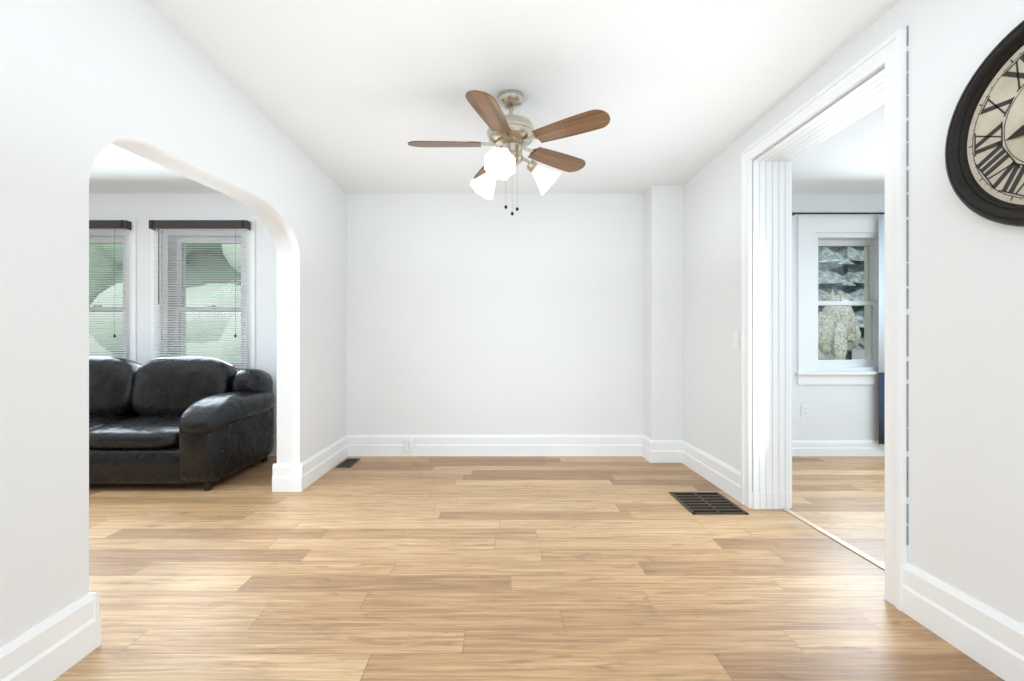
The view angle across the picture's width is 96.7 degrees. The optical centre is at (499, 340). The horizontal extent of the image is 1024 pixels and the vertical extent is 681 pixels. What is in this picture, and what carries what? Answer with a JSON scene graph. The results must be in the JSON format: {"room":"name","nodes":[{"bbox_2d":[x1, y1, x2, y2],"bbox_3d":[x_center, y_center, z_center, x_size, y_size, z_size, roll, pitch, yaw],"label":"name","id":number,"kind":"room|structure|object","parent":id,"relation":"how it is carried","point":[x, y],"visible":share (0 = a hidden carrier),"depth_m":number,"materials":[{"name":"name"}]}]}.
{"room":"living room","nodes":[
{"label":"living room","id":0,"kind":"room"},
{"bbox_2d":[0,0,345,646],"bbox_3d":[-1.480,-0.145,0.475,0.160,2.390,7.350,0,0,0],"label":"wall","id":1,"kind":"structure","parent":0,"point":[83,83],"depth_m":1.52,"materials":[{"name":"paint"}]},
{"bbox_2d":[0,592,100,680],"bbox_3d":[-1.389,0.955,-0.814,0.022,0.190,4.772,0,0,0],"label":"baseboard","id":2,"kind":"structure","parent":1,"relation":"attached to","point":[56,645],"depth_m":1.41,"materials":[{"name":"white wood"}]},
{"bbox_2d":[272,455,295,491],"bbox_3d":[-1.571,0.955,3.639,0.022,0.190,0.962,0,0,0],"label":"baseboard","id":3,"kind":"structure","parent":1,"relation":"attached to","point":[283,475],"depth_m":3.16,"materials":[{"name":"white wood"}]},
{"bbox_2d":[296,435,347,491],"bbox_3d":[-1.389,0.955,3.639,0.022,0.190,0.962,0,0,0],"label":"baseboard","id":4,"kind":"structure","parent":1,"relation":"attached to","point":[310,470],"depth_m":3.49,"materials":[{"name":"white wood"}]},
{"bbox_2d":[89,194,884,439],"bbox_3d":[-0.300,-0.145,4.275,11.200,2.390,0.250,0,0,0],"label":"wall","id":5,"kind":"structure","parent":0,"point":[472,314],"depth_m":4.15,"materials":[{"name":"paint"}]},
{"bbox_2d":[89,219,136,361],"bbox_3d":[-3.760,-0.335,4.268,0.940,1.530,0.325,0,0,0],"label":"window","id":6,"kind":"structure","parent":5,"relation":"in","point":[130,257],"depth_m":4.25,"materials":[{"name":"white"}]},
{"bbox_2d":[89,220,131,357],"bbox_3d":[-3.760,-0.381,4.095,0.834,1.388,0.071,0,0,0],"label":"window blind","id":7,"kind":"object","parent":6,"relation":"attached to","point":[110,224],"visible":0.29,"depth_m":4.09,"materials":[{"name":"white plastic"}]},
{"bbox_2d":[151,219,254,368],"bbox_3d":[-2.700,-0.335,4.268,0.980,1.530,0.325,0,0,0],"label":"window","id":8,"kind":"structure","parent":5,"relation":"in","point":[249,250],"depth_m":4.25,"materials":[{"name":"white"}]},
{"bbox_2d":[149,220,250,366],"bbox_3d":[-2.700,-0.381,4.095,0.874,1.388,0.071,0,0,0],"label":"window blind","id":9,"kind":"object","parent":8,"relation":"attached to","point":[198,224],"visible":0.81,"depth_m":4.09,"materials":[{"name":"white plastic"}]},
{"bbox_2d":[268,435,276,455],"bbox_3d":[-3.580,0.955,4.139,4.040,0.190,0.022,0,0,0],"label":"baseboard","id":10,"kind":"structure","parent":5,"relation":"attached to","point":[274,452],"depth_m":4.13,"materials":[{"name":"white wood"}]},
{"bbox_2d":[348,435,647,458],"bbox_3d":[-0.045,0.955,4.139,2.710,0.190,0.022,0,0,0],"label":"baseboard","id":11,"kind":"structure","parent":5,"relation":"attached to","point":[358,445],"depth_m":4.13,"materials":[{"name":"white wood"}]},
{"bbox_2d":[405,438,413,451],"bbox_3d":[-0.820,0.945,4.111,0.075,0.118,0.032,0,0,0],"label":"electrical outlet","id":12,"kind":"object","parent":11,"relation":"attached to","point":[409,444],"visible":1,"depth_m":4.10,"materials":[{"name":"white plastic"}]},
{"bbox_2d":[801,404,808,416],"bbox_3d":[2.780,0.640,4.145,0.075,0.118,0.008,0,0,0],"label":"outlet","id":13,"kind":"object","parent":5,"relation":"attached to","point":[804,410],"visible":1,"depth_m":4.14,"materials":[{"name":"white plastic"}]},
{"bbox_2d":[792,212,884,215],"bbox_3d":[3.330,-1.140,4.106,1.472,0.032,0.085,0,0,0],"label":"curtain rod","id":14,"kind":"object","parent":5,"relation":"attached to","point":[793,213],"visible":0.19,"depth_m":4.08,"materials":[{"name":"grey metal"}]},
{"bbox_2d":[879,214,884,371],"bbox_3d":[3.670,-0.422,4.073,0.560,1.415,0.043,0,0,0],"label":"sheer curtain","id":15,"kind":"object","parent":14,"relation":"hanging from","point":[881,293],"visible":0.08,"depth_m":4.08,"materials":[{"name":"white fabric"}]},
{"bbox_2d":[879,373,884,443],"bbox_3d":[3.670,0.609,4.073,0.560,0.642,0.043,0,0,0],"label":"curtain","id":16,"kind":"object","parent":15,"relation":"hanging from","point":[881,408],"visible":0.15,"depth_m":4.08,"materials":[{"name":"blue fabric"}]},
{"bbox_2d":[792,440,884,455],"bbox_3d":[3.405,0.980,4.139,3.190,0.140,0.022,0,0,0],"label":"baseboard","id":17,"kind":"structure","parent":5,"relation":"attached to","point":[799,447],"depth_m":4.13,"materials":[{"name":"white wood"}]},
{"bbox_2d":[795,215,884,384],"bbox_3d":[3.212,-0.367,4.268,1.045,1.535,0.325,0,0,0],"label":"window","id":18,"kind":"structure","parent":5,"relation":"in","point":[837,308],"depth_m":4.24,"materials":[{"name":"white wood"}]},
{"bbox_2d":[89,0,900,193],"bbox_3d":[-0.300,-1.400,0.450,11.200,0.120,7.900,0,0,0],"label":"ceiling","id":19,"kind":"structure","parent":0,"point":[351,96],"depth_m":2.35,"materials":[{"name":"paint"}]},
{"bbox_2d":[408,90,609,215],"bbox_3d":[0.015,-1.008,2.498,1.040,0.663,1.082,0,0,0],"label":"ceiling fan","id":20,"kind":"object","parent":19,"relation":"hanging from","point":[511,136],"visible":1,"depth_m":2.42,"materials":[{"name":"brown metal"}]},
{"bbox_2d":[54,456,1004,680],"bbox_3d":[-0.300,1.100,0.450,11.200,0.100,7.900,0,0,0],"label":"floor","id":21,"kind":"structure","parent":0,"point":[497,568],"depth_m":2.00,"materials":[{"name":"brown wood"}]},
{"bbox_2d":[89,357,274,490],"bbox_3d":[-3.360,0.593,3.560,2.894,0.915,0.950,0,0,0],"label":"sofa","id":22,"kind":"object","parent":21,"relation":"on","point":[207,421],"visible":0.73,"depth_m":3.46,"materials":[{"name":"black leather"}]},
{"bbox_2d":[336,458,360,467],"bbox_3d":[-1.295,1.047,3.895,0.120,0.006,0.270,0,0,0],"label":"floor vent","id":23,"kind":"object","parent":21,"relation":"in","point":[348,462],"visible":1,"depth_m":3.88,"materials":[{"name":"brown metal"}]},
{"bbox_2d":[669,492,748,514],"bbox_3d":[1.333,1.047,2.940,0.335,0.006,0.390,0,0,0],"label":"floor vent","id":24,"kind":"object","parent":21,"relation":"in","point":[705,503],"visible":1,"depth_m":2.92,"materials":[{"name":"brown metal"}]},
{"bbox_2d":[782,508,884,569],"bbox_3d":[1.772,1.047,2.349,0.035,0.006,0.982,0,0,0],"label":"trim","id":25,"kind":"structure","parent":21,"relation":"on","point":[850,547],"depth_m":2.38,"materials":[{"name":"silver wood"}]},
{"bbox_2d":[644,185,682,439],"bbox_3d":[1.445,-0.145,4.040,0.270,2.390,0.220,0,0,0],"label":"wall","id":26,"kind":"structure","parent":0,"point":[663,312],"depth_m":3.93,"materials":[{"name":"paint"}]},
{"bbox_2d":[683,0,1023,624],"bbox_3d":[1.695,-0.145,0.475,0.230,2.390,7.350,0,0,0],"label":"wall","id":27,"kind":"structure","parent":0,"point":[965,383],"depth_m":1.64,"materials":[{"name":"paint"}]},
{"bbox_2d":[676,440,740,502],"bbox_3d":[1.569,0.955,3.430,0.022,0.190,1.000,0,0,0],"label":"baseboard","id":28,"kind":"structure","parent":27,"relation":"attached to","point":[727,478],"depth_m":3.37,"materials":[{"name":"white wood"}]},
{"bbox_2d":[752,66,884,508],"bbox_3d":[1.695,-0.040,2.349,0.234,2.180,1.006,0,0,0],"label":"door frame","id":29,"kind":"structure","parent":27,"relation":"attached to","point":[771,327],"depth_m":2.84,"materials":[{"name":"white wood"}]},
{"bbox_2d":[741,26,907,610],"bbox_3d":[1.691,-0.084,2.347,0.278,2.269,1.172,0,0,0],"label":"door frame","id":30,"kind":"structure","parent":27,"relation":"attached to","point":[890,53],"depth_m":1.82,"materials":[{"name":"white wood"}]},
{"bbox_2d":[902,562,1023,680],"bbox_3d":[1.569,0.955,-0.716,0.022,0.190,4.968,0,0,0],"label":"baseboard","id":31,"kind":"structure","parent":27,"relation":"attached to","point":[989,637],"depth_m":1.52,"materials":[{"name":"white wood"}]},
{"bbox_2d":[945,20,1023,226],"bbox_3d":[1.560,-0.645,1.272,0.038,0.636,0.636,0,0,0],"label":"clock","id":32,"kind":"object","parent":27,"relation":"attached to","point":[984,154],"visible":1,"depth_m":1.44,"materials":[{"name":"black"}]}
]}

